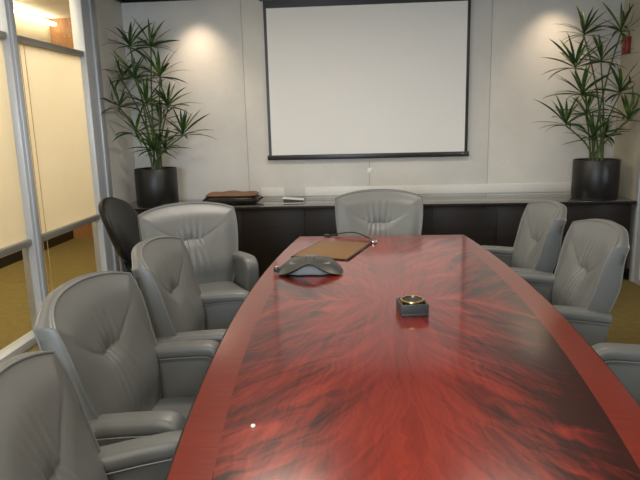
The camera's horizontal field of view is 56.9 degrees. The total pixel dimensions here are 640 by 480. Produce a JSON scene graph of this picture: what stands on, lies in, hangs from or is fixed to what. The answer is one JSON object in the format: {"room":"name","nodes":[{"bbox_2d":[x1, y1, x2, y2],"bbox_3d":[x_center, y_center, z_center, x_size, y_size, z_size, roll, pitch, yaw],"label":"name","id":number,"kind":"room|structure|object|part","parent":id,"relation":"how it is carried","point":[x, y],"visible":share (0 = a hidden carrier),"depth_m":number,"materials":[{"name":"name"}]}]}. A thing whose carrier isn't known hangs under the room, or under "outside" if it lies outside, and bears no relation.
{"room":"conference room","nodes":[
{"label":"conference room","id":0,"kind":"room"},
{"bbox_2d":[0,8,71,257],"bbox_3d":[-3.815,-0.455,2.851,0.100,2.950,10.450,-1,11,4],"label":"wall","id":1,"kind":"structure","parent":0,"point":[25,27],"depth_m":7.15,"materials":[{"name":"white paint"}]},
{"bbox_2d":[14,10,55,25],"bbox_3d":[-3.588,-2.128,4.494,0.060,0.035,6.160,-1,11,4],"label":"light","id":2,"kind":"object","parent":1,"relation":"attached to","point":[19,13],"visible":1,"depth_m":7.02,"materials":[{"name":"white"}]},
{"bbox_2d":[0,231,73,268],"bbox_3d":[-3.728,0.951,3.051,0.015,0.110,10.290,-1,11,4],"label":"baseboard","id":3,"kind":"structure","parent":1,"relation":"attached to","point":[7,260],"depth_m":7.34,"materials":[{"name":"black plastic"}]},
{"bbox_2d":[13,0,70,18],"bbox_3d":[-3.081,-1.855,2.464,1.649,0.090,10.550,-1,11,4],"label":"ceiling","id":4,"kind":"structure","parent":0,"point":[50,9],"depth_m":6.82,"materials":[{"name":"white paint"}]},
{"bbox_2d":[49,18,92,237],"bbox_3d":[-2.552,-1.489,7.797,1.750,2.950,0.100,-1,11,4],"label":"wall","id":5,"kind":"structure","parent":0,"point":[61,34],"depth_m":7.57,"materials":[{"name":"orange wood"}]},
{"bbox_2d":[95,0,136,271],"bbox_3d":[-1.966,-0.952,5.703,0.100,2.700,0.599,-1,11,4],"label":"wall","id":6,"kind":"structure","parent":0,"point":[108,12],"depth_m":5.58,"materials":[{"name":"paint"}]},
{"bbox_2d":[0,0,119,361],"bbox_3d":[-2.242,-0.100,1.528,0.115,2.698,7.930,-1,11,4],"label":"window","id":7,"kind":"structure","parent":6,"relation":"in","point":[55,168],"depth_m":4.44,"materials":[{"name":"grey metal"}]},
{"bbox_3d":[-2.132,-1.244,3.384,0.070,0.045,1.030,-1,11,4],"label":"rail","id":8,"kind":"part","parent":7,"relation":"part of","materials":[{"name":"grey metal"}]},
{"bbox_3d":[-2.115,-0.563,3.522,0.001,1.345,1.030,-1,11,4],"label":"frosted pane","id":9,"kind":"part","parent":7,"relation":"part of","materials":[{"name":"white glass"}]},
{"bbox_3d":[-2.098,0.118,3.660,0.070,0.045,1.030,-1,11,4],"label":"rail","id":10,"kind":"part","parent":7,"relation":"part of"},
{"bbox_3d":[-2.081,0.784,3.795,0.100,0.058,1.030,-1,11,4],"label":"sill","id":11,"kind":"part","parent":7,"relation":"part of","materials":[{"name":"grey metal"}]},
{"bbox_3d":[-2.070,-0.622,4.085,0.112,2.698,0.100,-1,11,4],"label":"post","id":12,"kind":"part","parent":7,"relation":"part of","materials":[{"name":"grey metal"}]},
{"bbox_3d":[-2.058,-1.468,4.481,0.070,0.045,1.015,-1,11,4],"label":"rail","id":13,"kind":"part","parent":7,"relation":"part of","materials":[{"name":"grey metal"}]},
{"bbox_3d":[-2.041,-0.787,4.619,0.001,1.345,1.015,-1,11,4],"label":"frosted pane","id":14,"kind":"part","parent":7,"relation":"part of","materials":[{"name":"white glass"}]},
{"bbox_3d":[-2.023,-0.106,4.757,0.070,0.045,1.015,-1,11,4],"label":"rail","id":15,"kind":"part","parent":7,"relation":"part of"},
{"bbox_3d":[-1.989,-0.863,5.265,0.115,2.698,0.285,-1,11,4],"label":"post","id":16,"kind":"part","parent":7,"relation":"part of","materials":[{"name":"grey metal"}]},
{"bbox_2d":[134,166,178,207],"bbox_3d":[-1.560,-0.509,5.643,0.394,0.355,0.394,-1,11,4],"label":"pot","id":17,"kind":"object","parent":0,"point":[155,186],"depth_m":5.48,"materials":[{"name":"black ceramic"}]},
{"bbox_2d":[0,238,639,352],"bbox_3d":[-0.537,1.008,2.902,6.700,0.100,10.600,-1,11,4],"label":"floor","id":18,"kind":"structure","parent":0,"point":[75,257],"depth_m":5.25,"materials":[{"name":"carpet"}]},
{"bbox_2d":[0,350,181,479],"bbox_3d":[-0.338,0.755,1.376,0.769,0.989,0.670,-5,12,-16],"label":"chair","id":19,"kind":"object","parent":18,"relation":"on","point":[46,432],"visible":0.98,"depth_m":1.39,"materials":[{"name":"grey leather"}]},
{"bbox_3d":[-0.592,0.587,1.268,0.243,0.604,0.646,-5,12,-16],"label":"backrest","id":20,"kind":"part","parent":19,"relation":"part of","materials":[{"name":"grey leather"}]},
{"bbox_3d":[-0.513,0.724,1.628,0.330,0.271,0.066,-5,12,-16],"label":"armrest","id":21,"kind":"part","parent":19,"relation":"part of","materials":[{"name":"grey leather"}]},
{"bbox_2d":[98,197,140,278],"bbox_3d":[-1.248,0.160,4.455,0.707,0.979,0.565,0,12,8],"label":"chair","id":22,"kind":"object","parent":18,"relation":"on","point":[119,218],"visible":0.46,"depth_m":4.35,"materials":[{"name":"black leather"}]},
{"bbox_2d":[32,271,218,446],"bbox_3d":[-0.477,0.619,2.064,0.769,0.989,0.670,-1,11,2],"label":"chair","id":23,"kind":"object","parent":18,"relation":"on","point":[130,385],"visible":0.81,"depth_m":2.00,"materials":[{"name":"grey leather"}]},
{"bbox_3d":[-0.741,0.435,2.035,0.243,0.604,0.646,-1,11,2],"label":"backrest","id":24,"kind":"part","parent":23,"relation":"part of","materials":[{"name":"grey leather"}]},
{"bbox_3d":[-0.584,0.694,1.784,0.330,0.271,0.066,-1,11,2],"label":"armrest","id":25,"kind":"part","parent":23,"relation":"part of","materials":[{"name":"grey leather"}]},
{"bbox_3d":[-0.413,0.697,2.077,0.530,0.130,0.500,-1,11,2],"label":"seat","id":26,"kind":"part","parent":23,"relation":"part of","materials":[{"name":"grey leather"}]},
{"bbox_3d":[-0.565,0.578,2.356,0.330,0.271,0.066,-1,11,2],"label":"armrest","id":27,"kind":"part","parent":23,"relation":"part of","materials":[{"name":"grey leather"}]},
{"bbox_2d":[131,236,248,342],"bbox_3d":[-0.425,0.478,2.753,0.769,0.989,0.670,-2,11,-1],"label":"chair","id":28,"kind":"object","parent":18,"relation":"on","point":[163,270],"visible":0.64,"depth_m":2.68,"materials":[{"name":"grey leather"}]},
{"bbox_3d":[-0.689,0.297,2.711,0.243,0.604,0.646,-2,11,-1],"label":"backrest","id":29,"kind":"part","parent":28,"relation":"part of","materials":[{"name":"grey leather"}]},
{"bbox_3d":[-0.528,0.438,3.041,0.330,0.271,0.066,-2,11,-1],"label":"armrest","id":30,"kind":"part","parent":28,"relation":"part of","materials":[{"name":"grey leather"}]},
{"bbox_2d":[137,201,258,292],"bbox_3d":[-0.727,0.290,3.719,0.670,0.989,0.769,-7,13,-27],"label":"chair","id":31,"kind":"object","parent":18,"relation":"on","point":[208,231],"visible":0.56,"depth_m":3.88,"materials":[{"name":"grey leather"}]},
{"bbox_3d":[-0.696,0.380,3.681,0.500,0.130,0.530,-7,13,-27],"label":"seat","id":32,"kind":"part","parent":31,"relation":"part of","materials":[{"name":"grey leather"}]},
{"bbox_3d":[-0.515,0.256,3.941,0.066,0.271,0.330,-7,13,-27],"label":"armrest","id":33,"kind":"part","parent":31,"relation":"part of","materials":[{"name":"grey leather"}]},
{"bbox_2d":[335,189,422,235],"bbox_3d":[0.422,0.177,4.137,0.670,0.989,0.769,-1,11,4],"label":"chair","id":34,"kind":"object","parent":18,"relation":"on","point":[370,212],"visible":0.4,"depth_m":4.31,"materials":[{"name":"grey leather"}]},
{"bbox_2d":[130,194,636,277],"bbox_3d":[0.459,-0.012,5.693,4.700,0.739,0.583,-1,11,4],"label":"credenza","id":35,"kind":"object","parent":18,"relation":"on","point":[267,227],"visible":0.3,"depth_m":5.39,"materials":[{"name":"brown wood"}]},
{"bbox_2d":[101,19,214,207],"bbox_3d":[-1.448,-1.181,5.488,0.954,1.727,0.791,-1,11,4],"label":"potted palm","id":36,"kind":"object","parent":35,"relation":"on","point":[156,185],"visible":0.99,"depth_m":5.46,"materials":[{"name":"plant"}]},
{"bbox_2d":[203,190,263,204],"bbox_3d":[-0.823,-0.407,5.629,0.579,0.120,0.300,0,11,5],"label":"bag","id":37,"kind":"object","parent":35,"relation":"on","point":[232,197],"visible":0.94,"depth_m":5.51,"materials":[{"name":"black leather"}]},
{"bbox_3d":[-1.007,0.026,5.544,0.579,0.619,0.022,-1,11,4],"label":"door","id":38,"kind":"part","parent":35,"relation":"part of","materials":[{"name":"brown wood"}]},
{"bbox_3d":[-0.428,0.019,5.503,0.579,0.619,0.022,-1,11,4],"label":"door","id":39,"kind":"part","parent":35,"relation":"part of","materials":[{"name":"brown wood"}]},
{"bbox_2d":[282,197,303,203],"bbox_3d":[-0.252,-0.382,5.616,0.204,0.048,0.135,-1,11,0],"label":"leaflet","id":40,"kind":"object","parent":35,"relation":"on","point":[285,199],"visible":1,"depth_m":5.57,"materials":[{"name":"white paper"}]},
{"bbox_3d":[0.152,0.013,5.463,0.579,0.619,0.022,-1,11,4],"label":"door","id":41,"kind":"part","parent":35,"relation":"part of","materials":[{"name":"brown wood"}]},
{"bbox_2d":[130,194,634,208],"bbox_3d":[0.451,-0.361,5.627,4.700,0.028,0.575,-1,11,4],"label":"countertop","id":42,"kind":"structure","parent":35,"relation":"on","point":[514,198],"depth_m":5.54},
{"bbox_3d":[0.732,0.007,5.422,0.579,0.619,0.022,-1,11,4],"label":"door","id":43,"kind":"part","parent":35,"relation":"part of","materials":[{"name":"brown wood"}]},
{"bbox_3d":[1.312,0.000,5.381,0.579,0.619,0.022,-1,11,4],"label":"door","id":44,"kind":"part","parent":35,"relation":"part of","materials":[{"name":"brown wood"}]},
{"bbox_3d":[1.891,-0.006,5.341,0.579,0.619,0.022,-1,11,4],"label":"door","id":45,"kind":"part","parent":35,"relation":"part of","materials":[{"name":"brown wood"}]},
{"bbox_2d":[532,2,639,200],"bbox_3d":[2.298,-1.209,5.202,0.866,1.710,0.781,-1,11,4],"label":"potted palm","id":46,"kind":"object","parent":35,"relation":"on","point":[593,179],"visible":1,"depth_m":5.17,"materials":[{"name":"plant"}]},
{"bbox_3d":[2.471,-0.013,5.300,0.579,0.619,0.022,-1,11,4],"label":"door","id":47,"kind":"part","parent":35,"relation":"part of","materials":[{"name":"brown wood"}]},
{"bbox_2d":[165,235,639,479],"bbox_3d":[0.320,0.618,2.600,1.300,0.739,2.880,-1,11,4],"label":"conference table","id":48,"kind":"object","parent":18,"relation":"on","point":[495,383],"visible":0.95,"depth_m":1.73,"materials":[{"name":"brown wood"}]},
{"bbox_2d":[274,255,342,275],"bbox_3d":[-0.053,0.116,3.069,0.353,0.076,0.314,-1,11,4],"label":"phone","id":49,"kind":"object","parent":48,"relation":"on","point":[307,264],"visible":1,"depth_m":2.95,"materials":[{"name":"black plastic"}]},
{"bbox_2d":[291,240,371,260],"bbox_3d":[0.079,0.057,3.517,0.345,0.008,0.475,3,12,21],"label":"desk pad","id":50,"kind":"object","parent":48,"relation":"on","point":[337,250],"visible":0.94,"depth_m":3.50,"materials":[{"name":"brown leather"}]},
{"bbox_2d":[324,232,376,242],"bbox_3d":[0.218,-0.025,3.842,0.434,0.032,0.120,9,15,41],"label":"cable","id":51,"kind":"object","parent":48,"relation":"on","point":[325,235],"visible":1,"depth_m":3.90,"materials":[{"name":"black plastic"}]},
{"bbox_3d":[0.215,-0.030,3.869,0.358,0.032,0.084,7,14,37],"label":"cord","id":52,"kind":"part","parent":51,"relation":"part of","materials":[{"name":"black plastic"}]},
{"bbox_2d":[396,296,428,316],"bbox_3d":[0.367,0.265,2.353,0.108,0.047,0.108,-2,11,-4],"label":"box","id":53,"kind":"object","parent":48,"relation":"on","point":[416,309],"visible":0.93,"depth_m":2.30,"materials":[{"name":"stone"}]},
{"bbox_3d":[0.317,0.261,2.353,0.008,0.035,0.100,-2,11,-4],"label":"panel","id":54,"kind":"part","parent":53,"relation":"part of","materials":[{"name":"stone"}]},
{"bbox_3d":[0.371,0.269,2.303,0.108,0.035,0.008,-2,11,-4],"label":"panel","id":55,"kind":"part","parent":53,"relation":"part of","materials":[{"name":"stone"}]},
{"bbox_3d":[0.368,0.272,2.355,0.095,0.009,0.095,-1,11,4],"label":"coaster","id":56,"kind":"object","parent":53,"relation":"in","visible":0},
{"bbox_3d":[0.367,0.260,2.352,0.095,0.009,0.095,-1,11,4],"label":"coaster","id":57,"kind":"object","parent":56,"relation":"on","visible":0},
{"bbox_3d":[0.367,0.249,2.350,0.095,0.009,0.095,-1,11,4],"label":"coaster","id":58,"kind":"object","parent":57,"relation":"on","visible":0},
{"bbox_2d":[400,295,423,303],"bbox_3d":[0.367,0.238,2.348,0.095,0.009,0.095,-1,11,4],"label":"coaster","id":59,"kind":"object","parent":58,"relation":"on","point":[409,299],"visible":1,"depth_m":2.34,"materials":[{"name":"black metal"}]},
{"bbox_2d":[482,200,566,273],"bbox_3d":[1.073,0.259,3.648,0.769,0.989,0.670,0,12,7],"label":"chair","id":60,"kind":"object","parent":18,"relation":"on","point":[536,248],"visible":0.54,"depth_m":3.51,"materials":[{"name":"grey leather"}]},
{"bbox_3d":[1.205,0.215,3.923,0.330,0.271,0.066,0,12,7],"label":"armrest","id":61,"kind":"part","parent":60,"relation":"part of","materials":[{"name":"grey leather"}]},
{"bbox_3d":[1.325,0.070,3.578,0.243,0.604,0.646,0,12,7],"label":"backrest","id":62,"kind":"part","parent":60,"relation":"part of","materials":[{"name":"grey leather"}]},
{"bbox_2d":[517,219,629,345],"bbox_3d":[1.061,0.399,2.960,0.769,0.989,0.670,0,12,8],"label":"chair","id":63,"kind":"object","parent":18,"relation":"on","point":[585,284],"visible":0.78,"depth_m":2.73,"materials":[{"name":"grey leather"}]},
{"bbox_3d":[1.198,0.355,3.233,0.330,0.271,0.066,0,12,8],"label":"armrest","id":64,"kind":"part","parent":63,"relation":"part of","materials":[{"name":"grey leather"}]},
{"bbox_3d":[1.119,0.472,2.666,0.330,0.271,0.066,0,12,8],"label":"armrest","id":65,"kind":"part","parent":63,"relation":"part of","materials":[{"name":"grey leather"}]},
{"bbox_3d":[1.313,0.211,2.886,0.243,0.604,0.646,0,12,8],"label":"backrest","id":66,"kind":"part","parent":63,"relation":"part of","materials":[{"name":"grey leather"}]},
{"bbox_2d":[591,343,639,404],"bbox_3d":[1.056,0.608,1.929,0.769,0.989,0.670,0,12,8],"label":"chair","id":67,"kind":"object","parent":18,"relation":"on","point":[622,359],"visible":0.07,"depth_m":2.16,"materials":[{"name":"grey leather"}]},
{"bbox_3d":[1.193,0.564,2.201,0.330,0.271,0.066,0,12,8],"label":"armrest","id":68,"kind":"part","parent":67,"relation":"part of","materials":[{"name":"grey leather"}]},
{"bbox_2d":[121,0,624,199],"bbox_3d":[0.470,-1.048,5.871,4.940,2.700,0.120,-1,11,4],"label":"wall","id":69,"kind":"structure","parent":0,"point":[221,42],"depth_m":5.75,"materials":[{"name":"paint"}]},
{"bbox_2d":[120,0,184,2],"bbox_3d":[0.432,-2.336,5.531,4.740,0.038,0.035,-1,11,4],"label":"trim","id":70,"kind":"structure","parent":69,"relation":"attached to","point":[124,1],"depth_m":5.67,"materials":[{"name":"brown wood"}]},
{"bbox_3d":[-1.314,-1.017,5.944,1.167,2.700,0.014,-1,11,4],"label":"fabric panel","id":71,"kind":"part","parent":69,"relation":"part of","materials":[{"name":"white fabric"}]},
{"bbox_3d":[-0.122,-1.031,5.861,1.217,2.700,0.014,-1,11,4],"label":"fabric panel","id":72,"kind":"part","parent":69,"relation":"part of","materials":[{"name":"white fabric"}]},
{"bbox_2d":[259,0,470,159],"bbox_3d":[0.445,-1.557,5.656,2.020,1.535,0.100,-1,11,4],"label":"projection screen","id":73,"kind":"object","parent":69,"relation":"attached to","point":[346,79],"visible":1,"depth_m":5.65,"materials":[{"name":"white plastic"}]},
{"bbox_2d":[261,182,570,196],"bbox_3d":[0.928,-0.501,5.879,3.060,0.094,0.020,-1,11,4],"label":"ledge","id":74,"kind":"object","parent":69,"relation":"attached to","point":[511,187],"visible":0.88,"depth_m":5.86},
{"bbox_3d":[-0.254,-0.486,5.955,0.210,0.094,0.005,-1,11,4],"label":"plate","id":75,"kind":"part","parent":74,"relation":"part of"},
{"bbox_3d":[1.063,-1.044,5.777,1.152,2.700,0.014,-1,11,4],"label":"fabric panel","id":76,"kind":"part","parent":69,"relation":"part of","materials":[{"name":"white fabric"}]},
{"bbox_3d":[2.235,-1.057,5.695,1.192,2.700,0.014,-1,11,4],"label":"fabric panel","id":77,"kind":"part","parent":69,"relation":"part of","materials":[{"name":"white fabric"}]},
{"bbox_2d":[396,306,428,316],"bbox_3d":[0.368,0.282,2.357,0.108,0.012,0.108,-2,11,-4],"label":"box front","id":78,"kind":"object","parent":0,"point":[409,312],"depth_m":2.30,"materials":[{"name":"stone"}]},
{"bbox_2d":[571,158,620,200],"bbox_3d":[2.500,-0.554,5.358,0.394,0.355,0.394,-1,11,4],"label":"pot","id":79,"kind":"object","parent":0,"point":[593,179],"depth_m":5.20,"materials":[{"name":"black ceramic"}]},
{"bbox_2d":[613,0,639,272],"bbox_3d":[2.864,-1.012,5.396,0.100,2.700,0.534,-1,11,4],"label":"wall","id":80,"kind":"structure","parent":0,"point":[627,146],"depth_m":5.34,"materials":[{"name":"white paint"}]},
{"bbox_2d":[623,268,628,279],"bbox_3d":[2.838,0.264,5.651,0.015,0.100,0.520,-1,11,4],"label":"baseboard","id":81,"kind":"structure","parent":80,"relation":"attached to","point":[625,274],"depth_m":5.42,"materials":[{"name":"black plastic"}]},
{"bbox_2d":[622,36,630,53],"bbox_3d":[2.776,-1.768,5.358,0.051,0.150,0.100,-1,11,4],"label":"fire alarm","id":82,"kind":"object","parent":80,"relation":"attached to","point":[626,44],"visible":0.82,"depth_m":5.32,"materials":[{"name":"red plastic"}]},
{"bbox_2d":[629,151,639,285],"bbox_3d":[2.573,-0.160,1.222,0.115,2.698,7.995,-1,11,4],"label":"window","id":83,"kind":"structure","parent":80,"relation":"in","point":[634,275],"depth_m":5.23,"materials":[{"name":"glass"}]}
]}

